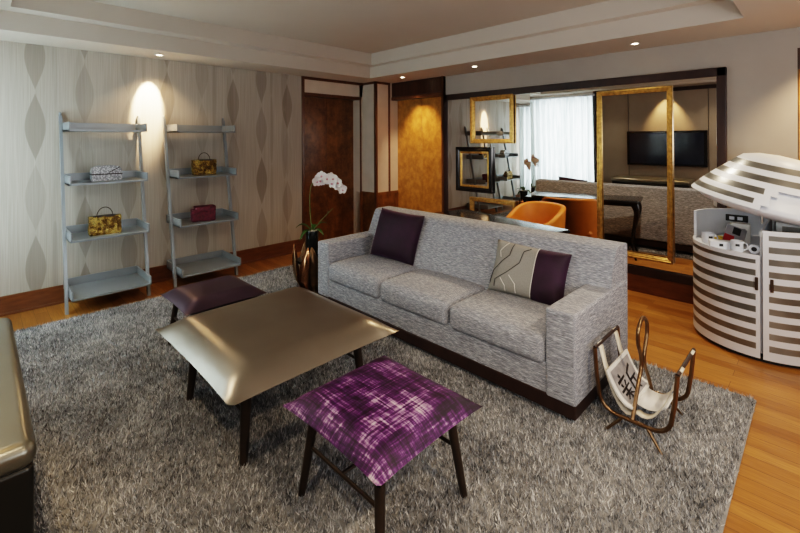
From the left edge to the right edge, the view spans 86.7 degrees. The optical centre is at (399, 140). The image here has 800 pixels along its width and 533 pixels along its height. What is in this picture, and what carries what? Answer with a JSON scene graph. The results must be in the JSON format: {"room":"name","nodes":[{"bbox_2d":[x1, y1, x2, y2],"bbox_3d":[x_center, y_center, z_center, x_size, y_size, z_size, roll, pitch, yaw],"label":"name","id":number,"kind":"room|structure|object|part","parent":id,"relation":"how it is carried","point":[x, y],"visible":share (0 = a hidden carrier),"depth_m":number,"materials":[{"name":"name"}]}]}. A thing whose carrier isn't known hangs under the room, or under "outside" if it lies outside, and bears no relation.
{"room":"hotel room","nodes":[
{"label":"hotel room","id":0,"kind":"room"},
{"bbox_2d":[0,40,301,296],"bbox_3d":[-2.746,0.333,4.678,0.100,2.460,3.755,0,0,45],"label":"wall","id":1,"kind":"structure","parent":0,"point":[38,83],"depth_m":4.51,"materials":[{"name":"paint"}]},
{"bbox_2d":[0,239,302,316],"bbox_3d":[-2.660,1.476,4.669,0.026,0.173,3.655,0,0,45],"label":"baseboard","id":2,"kind":"structure","parent":1,"relation":"attached to","point":[44,297],"depth_m":4.08,"materials":[{"name":"brown wood"}]},
{"bbox_2d":[301,76,362,244],"bbox_3d":[-1.035,0.325,6.418,0.180,2.460,1.125,0,0,45],"label":"trim","id":3,"kind":"structure","parent":1,"relation":"attached to","point":[304,94],"depth_m":6.04,"materials":[{"name":"brown wood"}]},
{"bbox_2d":[305,79,362,233],"bbox_3d":[-1.005,0.325,6.632,0.400,2.460,1.560,0,0,45],"label":"wall panel","id":4,"kind":"object","parent":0,"point":[311,86],"visible":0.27,"depth_m":6.74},
{"bbox_2d":[305,97,353,240],"bbox_3d":[-1.123,0.453,6.486,0.040,2.195,1.015,0,0,45],"label":"door","id":5,"kind":"structure","parent":4,"relation":"attached to","point":[328,122],"depth_m":6.50,"materials":[{"name":"brown wood"}]},
{"bbox_2d":[363,83,397,192],"bbox_3d":[-0.273,-0.049,6.863,0.311,1.720,0.596,0,0,45],"label":"wall pier","id":6,"kind":"object","parent":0,"point":[368,90],"visible":0.57,"depth_m":6.68,"materials":[{"name":"beige paint"}]},
{"bbox_2d":[0,0,799,82],"bbox_3d":[0.223,-1.131,2.846,7.500,0.440,5.770,0,0,45],"label":"ceiling","id":7,"kind":"structure","parent":0,"point":[359,41],"depth_m":4.17,"materials":[{"name":"paint"}]},
{"bbox_2d":[0,252,799,532],"bbox_3d":[0.236,1.609,2.846,7.500,0.120,5.770,0,0,45],"label":"floor","id":8,"kind":"structure","parent":0,"point":[766,494],"depth_m":2.74,"materials":[{"name":"brown wood"}]},
{"bbox_2d":[0,318,36,532],"bbox_3d":[-1.821,1.254,1.635,1.385,0.610,0.540,0,0,45],"label":"bench","id":9,"kind":"object","parent":8,"relation":"on","point":[18,447],"visible":1,"depth_m":1.34,"materials":[{"name":"leather"}]},
{"bbox_2d":[58,112,151,314],"bbox_3d":[-2.846,0.646,4.120,0.544,1.835,0.680,0,0,45],"label":"ladder shelf","id":10,"kind":"object","parent":8,"relation":"on","point":[89,286],"visible":0.98,"depth_m":4.12,"materials":[{"name":"grey paint"}]},
{"bbox_3d":[-3.123,0.665,3.934,0.395,1.800,0.025,0,0,45],"label":"leg","id":11,"kind":"part","parent":10,"relation":"part of","materials":[{"name":"grey paint"}]},
{"bbox_2d":[88,207,121,236],"bbox_3d":[-2.819,0.764,4.050,0.108,0.260,0.257,0,0,45],"label":"handbag","id":12,"kind":"object","parent":10,"relation":"on","point":[98,225],"visible":1,"depth_m":4.02,"materials":[{"name":"gold leather"}]},
{"bbox_3d":[-2.881,-0.127,4.152,0.365,0.090,0.624,0,0,45],"label":"shelf","id":13,"kind":"part","parent":10,"relation":"part of","materials":[{"name":"grey paint"}]},
{"bbox_3d":[-2.867,0.363,4.140,0.400,0.090,0.624,0,0,45],"label":"shelf","id":14,"kind":"part","parent":10,"relation":"part of","materials":[{"name":"grey paint"}]},
{"bbox_2d":[90,165,122,181],"bbox_3d":[-2.853,0.317,4.118,0.107,0.145,0.250,0,0,45],"label":"case","id":15,"kind":"object","parent":10,"relation":"on","point":[101,172],"visible":1,"depth_m":4.08,"materials":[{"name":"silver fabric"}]},
{"bbox_3d":[-2.826,1.373,4.104,0.500,0.090,0.624,0,0,45],"label":"shelf","id":16,"kind":"part","parent":10,"relation":"part of","materials":[{"name":"grey paint"}]},
{"bbox_3d":[-2.848,0.868,4.124,0.445,0.090,0.624,0,0,45],"label":"shelf","id":17,"kind":"part","parent":10,"relation":"part of","materials":[{"name":"grey paint"}]},
{"bbox_3d":[-2.661,0.662,4.397,0.395,1.800,0.025,0,0,45],"label":"leg","id":18,"kind":"part","parent":10,"relation":"part of","materials":[{"name":"grey paint"}]},
{"bbox_2d":[162,116,240,288],"bbox_3d":[-2.208,0.643,4.758,0.544,1.835,0.680,0,0,45],"label":"ladder shelf","id":19,"kind":"object","parent":8,"relation":"on","point":[197,264],"visible":0.99,"depth_m":4.77,"materials":[{"name":"grey paint"}]},
{"bbox_3d":[-2.486,0.662,4.572,0.395,1.800,0.025,0,0,45],"label":"leg","id":20,"kind":"part","parent":19,"relation":"part of","materials":[{"name":"grey paint"}]},
{"bbox_3d":[-2.244,-0.130,4.790,0.365,0.090,0.624,0,0,45],"label":"shelf","id":21,"kind":"part","parent":19,"relation":"part of","materials":[{"name":"grey paint"}]},
{"bbox_3d":[-2.211,0.865,4.762,0.445,0.090,0.624,0,0,45],"label":"shelf","id":22,"kind":"part","parent":19,"relation":"part of","materials":[{"name":"grey paint"}]},
{"bbox_2d":[190,204,215,221],"bbox_3d":[-2.182,0.809,4.702,0.242,0.165,0.120,0,0,-36],"label":"clutch bag","id":23,"kind":"object","parent":19,"relation":"on","point":[199,213],"visible":1,"depth_m":4.65,"materials":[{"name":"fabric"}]},
{"bbox_3d":[-2.229,0.360,4.778,0.400,0.090,0.624,0,0,45],"label":"shelf","id":24,"kind":"part","parent":19,"relation":"part of","materials":[{"name":"grey paint"}]},
{"bbox_2d":[191,152,216,174],"bbox_3d":[-2.203,0.262,4.769,0.108,0.250,0.263,0,0,45],"label":"handbag","id":25,"kind":"object","parent":19,"relation":"on","point":[200,166],"visible":1,"depth_m":4.74,"materials":[{"name":"gold metal"}]},
{"bbox_3d":[-2.189,1.370,4.742,0.500,0.090,0.624,0,0,45],"label":"shelf","id":26,"kind":"part","parent":19,"relation":"part of","materials":[{"name":"grey paint"}]},
{"bbox_3d":[-2.023,0.659,5.036,0.395,1.800,0.025,0,0,45],"label":"leg","id":27,"kind":"part","parent":19,"relation":"part of","materials":[{"name":"grey paint"}]},
{"bbox_2d":[14,265,756,532],"bbox_3d":[-0.650,1.531,2.829,4.398,0.043,3.450,0,0,45],"label":"shag rug","id":28,"kind":"object","parent":8,"relation":"on","point":[122,448],"visible":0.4,"depth_m":2.06,"materials":[{"name":"grey carpet"}]},
{"bbox_2d":[160,275,266,345],"bbox_3d":[-1.406,1.318,3.199,0.560,0.449,0.586,0,0,45],"label":"stool","id":29,"kind":"object","parent":28,"relation":"on","point":[206,295],"visible":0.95,"depth_m":3.09,"materials":[{"name":"leather"}]},
{"bbox_3d":[-1.705,1.371,3.192,0.088,0.347,0.042,0,0,1],"label":"leg","id":30,"kind":"part","parent":29,"relation":"part of","materials":[{"name":"black wood"}]},
{"bbox_3d":[-1.407,1.148,3.199,0.560,0.108,0.586,0,0,45],"label":"seat","id":31,"kind":"part","parent":29,"relation":"part of","materials":[{"name":"leather"}]},
{"bbox_2d":[155,287,398,465],"bbox_3d":[-0.737,1.295,2.531,1.064,0.489,1.016,0,0,45],"label":"coffee table","id":32,"kind":"object","parent":28,"relation":"on","point":[248,348],"visible":1,"depth_m":2.30,"materials":[{"name":"metal"}]},
{"bbox_3d":[-1.228,1.361,2.526,0.086,0.362,0.051,0,0,7],"label":"leg","id":33,"kind":"part","parent":32,"relation":"part of","materials":[{"name":"black wood"}]},
{"bbox_3d":[-0.742,1.359,2.040,0.051,0.362,0.086,0,0,-7],"label":"leg","id":34,"kind":"part","parent":32,"relation":"part of","materials":[{"name":"black wood"}]},
{"bbox_3d":[-0.246,1.357,2.536,0.086,0.362,0.051,0,0,7],"label":"leg","id":35,"kind":"part","parent":32,"relation":"part of","materials":[{"name":"black wood"}]},
{"bbox_2d":[292,240,317,293],"bbox_3d":[-0.901,1.298,4.355,0.389,0.480,0.394,0,0,45],"label":"side table","id":36,"kind":"object","parent":28,"relation":"on","point":[305,267],"visible":0.56,"depth_m":4.20,"materials":[{"name":"brown metal"}]},
{"bbox_3d":[-1.043,1.289,4.374,0.074,0.460,0.155,0,0,16],"label":"petal panel","id":37,"kind":"part","parent":36,"relation":"part of","materials":[{"name":"orange metal"}]},
{"bbox_3d":[-1.023,1.290,4.277,0.086,0.463,0.130,0,0,-26],"label":"petal panel","id":38,"kind":"part","parent":36,"relation":"part of","materials":[{"name":"brown metal"}]},
{"bbox_3d":[-0.999,1.290,4.462,0.130,0.463,0.086,0,0,-36],"label":"petal panel","id":39,"kind":"part","parent":36,"relation":"part of","materials":[{"name":"brown metal"}]},
{"bbox_3d":[-0.944,1.288,4.219,0.155,0.460,0.074,0,0,26],"label":"petal panel","id":40,"kind":"part","parent":36,"relation":"part of","materials":[{"name":"gold metal"}]},
{"bbox_3d":[-0.845,1.289,4.221,0.130,0.463,0.086,0,0,-16],"label":"petal panel","id":41,"kind":"part","parent":36,"relation":"part of","materials":[{"name":"brown metal"}]},
{"bbox_2d":[297,171,346,257],"bbox_3d":[-0.810,0.765,4.386,0.529,0.902,0.235,0,0,-6],"label":"potted orchid","id":42,"kind":"object","parent":36,"relation":"on","point":[321,178],"visible":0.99,"depth_m":4.32,"materials":[{"name":"plant"}]},
{"bbox_3d":[-0.902,1.070,4.355,0.136,0.292,0.136,0,0,45],"label":"pot","id":43,"kind":"part","parent":42,"relation":"part of","materials":[{"name":"ceramic"}]},
{"bbox_3d":[-0.747,0.661,4.356,0.263,0.551,0.263,0,0,45],"label":"stem","id":44,"kind":"part","parent":42,"relation":"part of","materials":[{"name":"green plant"}]},
{"bbox_2d":[283,355,482,532],"bbox_3d":[-0.077,1.312,1.836,0.624,0.450,0.604,0,0,45],"label":"stool","id":45,"kind":"object","parent":28,"relation":"on","point":[382,413],"visible":1,"depth_m":1.73,"materials":[{"name":"purple fabric"}]},
{"bbox_3d":[-0.396,1.365,1.841,0.093,0.347,0.041,0,0,5],"label":"leg","id":46,"kind":"part","parent":45,"relation":"part of","materials":[{"name":"brown wood"}]},
{"bbox_3d":[-0.070,1.363,1.516,0.041,0.347,0.093,0,0,-5],"label":"leg","id":47,"kind":"part","parent":45,"relation":"part of","materials":[{"name":"brown wood"}]},
{"bbox_3d":[0.243,1.362,1.830,0.093,0.347,0.041,0,0,5],"label":"leg","id":48,"kind":"part","parent":45,"relation":"part of","materials":[{"name":"brown wood"}]},
{"bbox_2d":[318,206,627,420],"bbox_3d":[0.379,1.114,3.400,0.894,0.837,2.416,0,0,-45],"label":"sofa","id":49,"kind":"object","parent":28,"relation":"on","point":[442,305],"visible":0.96,"depth_m":2.85,"materials":[{"name":"grey fabric"}]},
{"bbox_3d":[-0.414,1.184,4.196,0.840,0.494,0.170,0,0,-45],"label":"arm","id":50,"kind":"part","parent":49,"relation":"part of","materials":[{"name":"fabric"}]},
{"bbox_2d":[329,254,417,298],"bbox_3d":[-0.235,1.178,3.765,0.536,0.191,0.686,0,0,-45],"label":"seat cushion","id":51,"kind":"object","parent":49,"relation":"on","point":[362,275],"depth_m":3.63,"materials":[{"name":"fabric"}]},
{"bbox_2d":[370,208,424,265],"bbox_3d":[-0.029,0.882,3.928,0.524,0.454,0.238,0,0,37],"label":"throw pillow","id":52,"kind":"object","parent":49,"relation":"on","point":[397,234],"visible":1,"depth_m":3.83,"materials":[{"name":"fabric"}]},
{"bbox_2d":[381,269,485,325],"bbox_3d":[0.252,1.175,3.274,0.536,0.191,0.686,0,0,-45],"label":"seat cushion","id":53,"kind":"object","parent":49,"relation":"on","point":[426,295],"depth_m":3.15,"materials":[{"name":"fabric"}]},
{"bbox_3d":[0.382,1.335,3.402,0.828,0.185,2.096,0,0,-45],"label":"seat frame","id":54,"kind":"part","parent":49,"relation":"part of","materials":[{"name":"fabric"}]},
{"bbox_3d":[0.565,1.050,3.541,0.430,0.712,2.329,0,0,-45],"label":"backrest","id":55,"kind":"part","parent":49,"relation":"part of","materials":[{"name":"fabric"}]},
{"bbox_2d":[450,289,549,362],"bbox_3d":[0.739,1.173,2.782,0.536,0.191,0.686,0,0,-45],"label":"seat cushion","id":56,"kind":"object","parent":49,"relation":"on","point":[514,326],"depth_m":2.64,"materials":[{"name":"fabric"}]},
{"bbox_2d":[488,239,571,304],"bbox_3d":[0.899,0.931,2.982,0.565,0.365,0.220,0,0,40],"label":"throw pillow","id":57,"kind":"object","parent":49,"relation":"on","point":[539,275],"visible":0.99,"depth_m":2.91,"materials":[{"name":"grey fabric"}]},
{"bbox_3d":[1.028,0.937,2.874,0.215,0.370,0.150,3,-20,41],"label":"velvet panel","id":58,"kind":"part","parent":57,"relation":"part of","materials":[{"name":"purple fabric"}]},
{"bbox_3d":[1.167,1.177,2.600,0.840,0.494,0.170,0,0,-45],"label":"arm","id":59,"kind":"part","parent":49,"relation":"part of","materials":[{"name":"fabric"}]},
{"bbox_2d":[593,316,695,454],"bbox_3d":[1.325,1.244,2.300,0.411,0.575,0.431,0,0,45],"label":"magazine rack","id":60,"kind":"object","parent":28,"relation":"on","point":[690,357],"visible":0.92,"depth_m":2.27,"materials":[{"name":"brown metal"}]},
{"bbox_3d":[1.189,1.128,2.437,0.019,0.018,0.360,0,0,45],"label":"rod","id":61,"kind":"part","parent":60,"relation":"part of","materials":[{"name":"metal"}]},
{"bbox_3d":[1.126,1.485,2.226,0.091,0.096,0.018,0,0,23],"label":"leg","id":62,"kind":"part","parent":60,"relation":"part of","materials":[{"name":"brown metal"}]},
{"bbox_3d":[1.198,1.290,2.173,0.405,0.326,0.021,0,0,45],"label":"frame","id":63,"kind":"part","parent":60,"relation":"part of","materials":[{"name":"brown metal"}]},
{"bbox_2d":[606,349,672,411],"bbox_3d":[1.323,1.321,2.308,0.274,0.166,0.330,0,0,45],"label":"magazine","id":64,"kind":"object","parent":60,"relation":"in","point":[622,374],"visible":0.8,"depth_m":2.31,"materials":[{"name":"white paper"}]},
{"bbox_2d":[611,354,646,403],"bbox_3d":[1.274,1.319,2.356,0.104,0.131,0.277,0,0,45],"label":"picture","id":65,"kind":"object","parent":64,"relation":"attached to","point":[624,374],"depth_m":2.35},
{"bbox_3d":[1.320,1.202,2.306,0.020,0.492,0.376,0,0,45],"label":"handle","id":66,"kind":"part","parent":60,"relation":"part of","materials":[{"name":"brown metal"}]},
{"bbox_3d":[1.256,1.484,2.096,0.018,0.096,0.091,0,0,-23],"label":"leg","id":67,"kind":"part","parent":60,"relation":"part of","materials":[{"name":"brown metal"}]},
{"bbox_3d":[1.453,1.289,2.428,0.405,0.326,0.021,0,0,45],"label":"frame","id":68,"kind":"part","parent":60,"relation":"part of","materials":[{"name":"brown metal"}]},
{"bbox_3d":[1.461,1.132,2.164,0.019,0.018,0.360,0,0,45],"label":"rod","id":69,"kind":"part","parent":60,"relation":"part of","materials":[{"name":"metal"}]},
{"bbox_2d":[435,209,569,233],"bbox_3d":[0.946,1.173,4.221,0.440,0.754,1.400,0,0,-33],"label":"writing desk","id":70,"kind":"object","parent":8,"relation":"on","point":[465,213],"visible":0.2,"depth_m":4.25,"materials":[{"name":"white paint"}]},
{"bbox_2d":[506,201,565,228],"bbox_3d":[1.484,1.120,4.608,0.553,0.849,0.669,0,0,-25],"label":"tub chair","id":71,"kind":"object","parent":8,"relation":"on","point":[539,212],"visible":0.26,"depth_m":4.80,"materials":[{"name":"orange leather"}]},
{"bbox_2d":[691,153,799,368],"bbox_3d":[2.829,0.817,3.210,1.029,1.440,0.905,0,0,45],"label":"bar cabinet","id":72,"kind":"object","parent":8,"relation":"on","point":[746,303],"visible":0.98,"depth_m":3.00,"materials":[{"name":"white paint"}]},
{"bbox_2d":[696,234,759,254],"bbox_3d":[2.643,0.823,3.399,0.442,0.020,0.854,0,0,45],"label":"countertop","id":73,"kind":"structure","parent":72,"relation":"on","point":[754,239],"depth_m":3.43,"materials":[{"name":"white paint"}]},
{"bbox_2d":[701,232,717,243],"bbox_3d":[2.426,0.770,3.331,0.103,0.088,0.085,0,0,-23],"label":"mug","id":74,"kind":"object","parent":73,"relation":"on","point":[705,236],"visible":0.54,"depth_m":3.31,"materials":[{"name":"white ceramic"}]},
{"bbox_2d":[708,238,730,249],"bbox_3d":[2.424,0.786,3.207,0.140,0.055,0.092,0,0,31],"label":"box","id":75,"kind":"object","parent":73,"relation":"on","point":[725,244],"visible":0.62,"depth_m":3.18,"materials":[{"name":"white paint"}]},
{"bbox_2d":[722,224,746,240],"bbox_3d":[2.618,0.742,3.314,0.164,0.160,0.098,0,0,31],"label":"leaflet","id":76,"kind":"object","parent":73,"relation":"on","point":[731,232],"visible":0.83,"depth_m":3.32,"materials":[{"name":"grey paper"}]},
{"bbox_2d":[723,227,740,239],"bbox_3d":[2.601,0.740,3.314,0.154,0.112,0.057,0,0,-6],"label":"print","id":77,"kind":"object","parent":76,"relation":"attached to","point":[730,233],"depth_m":3.32},
{"bbox_2d":[730,239,748,251],"bbox_3d":[2.472,0.773,3.098,0.094,0.080,0.077,0,0,0],"label":"mug","id":78,"kind":"object","parent":73,"relation":"on","point":[736,245],"visible":0.87,"depth_m":3.07,"materials":[{"name":"white ceramic"}]},
{"bbox_2d":[731,222,750,243],"bbox_3d":[2.724,0.737,3.388,0.120,0.150,0.082,0,0,39],"label":"tissue box","id":79,"kind":"object","parent":73,"relation":"on","point":[746,226],"visible":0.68,"depth_m":3.33,"materials":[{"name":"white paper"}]},
{"bbox_2d":[748,244,759,253],"bbox_3d":[2.540,0.777,3.038,0.065,0.065,0.047,0,0,45],"label":"teacup","id":80,"kind":"object","parent":73,"relation":"on","point":[753,248],"visible":0.95,"depth_m":3.02,"materials":[{"name":"white ceramic"}]},
{"bbox_2d":[729,216,742,220],"bbox_3d":[2.858,0.665,3.607,0.090,0.027,0.002,0,0,45],"label":"socket","id":81,"kind":"object","parent":72,"relation":"attached to","point":[731,218],"depth_m":3.61,"materials":[{"name":"white paint"}]},
{"bbox_3d":[2.867,0.664,3.609,0.150,0.055,0.015,0,0,45],"label":"socket plate","id":82,"kind":"part","parent":72,"relation":"part of","materials":[{"name":"black plastic"}]},
{"bbox_3d":[2.835,1.064,2.889,0.666,0.885,0.162,0,0,-7],"label":"door","id":83,"kind":"part","parent":72,"relation":"part of","materials":[{"name":"white paint"}]},
{"bbox_2d":[775,221,799,232],"bbox_3d":[2.922,0.677,3.161,0.180,0.125,0.122,0,0,45],"label":"storage box","id":84,"kind":"object","parent":72,"relation":"on","point":[779,227],"visible":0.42,"depth_m":3.14,"materials":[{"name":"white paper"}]},
{"bbox_2d":[782,226,799,232],"bbox_3d":[2.879,0.674,3.119,0.100,0.070,0.002,0,0,45],"label":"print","id":85,"kind":"object","parent":84,"relation":"attached to","point":[790,229],"depth_m":3.12,"materials":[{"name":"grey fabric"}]},
{"bbox_2d":[398,97,441,212],"bbox_3d":[0.352,0.451,6.521,1.054,2.185,0.040,0,0,45],"label":"wall panel","id":86,"kind":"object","parent":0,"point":[419,120],"depth_m":6.53,"materials":[{"name":"orange wood"}]},
{"bbox_2d":[445,27,799,207],"bbox_3d":[2.163,0.310,4.781,7.300,2.460,0.300,0,0,45],"label":"wall","id":87,"kind":"structure","parent":0,"point":[763,91],"depth_m":3.76,"materials":[{"name":"beige paint"}]},
{"bbox_2d":[363,81,390,211],"bbox_3d":[-0.376,0.322,6.751,0.323,2.460,0.313,0,0,45],"label":"trim","id":88,"kind":"structure","parent":87,"relation":"attached to","point":[375,83],"depth_m":6.55,"materials":[{"name":"brown wood"}]},
{"bbox_2d":[360,190,397,231],"bbox_3d":[-0.323,1.181,6.803,0.319,0.740,0.560,0,0,45],"label":"trim","id":89,"kind":"structure","parent":87,"relation":"attached to","point":[389,198],"depth_m":6.70,"materials":[{"name":"brown wood"}]},
{"bbox_2d":[391,76,445,211],"bbox_3d":[0.296,0.319,6.463,1.059,2.460,0.160,0,0,45],"label":"trim","id":90,"kind":"structure","parent":87,"relation":"attached to","point":[442,93],"depth_m":6.05,"materials":[{"name":"brown wood"}]},
{"bbox_2d":[444,67,727,285],"bbox_3d":[1.778,0.357,4.915,3.215,2.010,0.055,0,0,45],"label":"wall mirror","id":91,"kind":"object","parent":87,"relation":"attached to","point":[552,156],"visible":0.59,"depth_m":4.48,"materials":[{"name":"brown mirror"}]},
{"bbox_2d":[456,147,492,193],"bbox_3d":[0.985,0.390,5.667,0.580,0.600,0.040,0,0,45],"label":"picture frame","id":92,"kind":"object","parent":91,"relation":"attached to","point":[459,150],"visible":1,"depth_m":5.64,"materials":[{"name":"black paint"}]},
{"bbox_3d":[0.992,0.390,5.674,0.460,0.480,0.020,0,0,45],"label":"moulding","id":93,"kind":"part","parent":92,"relation":"part of","materials":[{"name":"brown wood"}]},
{"bbox_3d":[1.131,0.352,5.564,1.263,1.855,0.008,0,0,44],"label":"mirror panel","id":94,"kind":"part","parent":91,"relation":"part of","materials":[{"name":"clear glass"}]},
{"bbox_2d":[470,94,513,142],"bbox_3d":[1.175,-0.268,5.478,0.640,0.615,0.035,0,0,45],"label":"picture frame","id":95,"kind":"object","parent":91,"relation":"attached to","point":[510,97],"visible":1,"depth_m":5.44,"materials":[{"name":"gold wood"}]},
{"bbox_2d":[469,197,515,210],"bbox_3d":[1.186,1.007,5.473,0.685,0.495,0.035,0,0,45],"label":"picture frame","id":96,"kind":"object","parent":91,"relation":"attached to","point":[471,199],"visible":0.38,"depth_m":5.49,"materials":[{"name":"gold wood"}]},
{"bbox_3d":[2.227,0.347,4.468,1.828,1.855,0.008,0,1,45],"label":"mirror panel","id":97,"kind":"part","parent":91,"relation":"part of","materials":[{"name":"clear glass"}]},
{"bbox_2d":[596,86,673,264],"bbox_3d":[2.361,0.334,4.299,0.700,1.710,0.030,0,0,45],"label":"picture frame","id":98,"kind":"object","parent":91,"relation":"attached to","point":[670,224],"visible":0.88,"depth_m":4.15,"materials":[{"name":"gold wood"}]},
{"bbox_2d":[392,48,799,96],"bbox_3d":[1.964,-0.749,4.791,5.789,0.340,0.160,0,0,45],"label":"trim","id":99,"kind":"structure","parent":87,"relation":"attached to","point":[429,85],"depth_m":6.35,"materials":[{"name":"brown wood"}]},
{"bbox_2d":[627,273,692,303],"bbox_3d":[2.646,1.451,4.077,5.630,0.173,0.020,0,0,45],"label":"baseboard","id":100,"kind":"structure","parent":87,"relation":"attached to","point":[680,292],"depth_m":4.16,"materials":[{"name":"brown wood"}]},
{"bbox_2d":[798,69,799,159],"bbox_3d":[3.676,0.470,3.143,1.045,2.115,0.040,0,0,45],"label":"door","id":101,"kind":"structure","parent":87,"relation":"in","point":[799,69],"depth_m":3.49,"materials":[{"name":"wood"}]}
]}

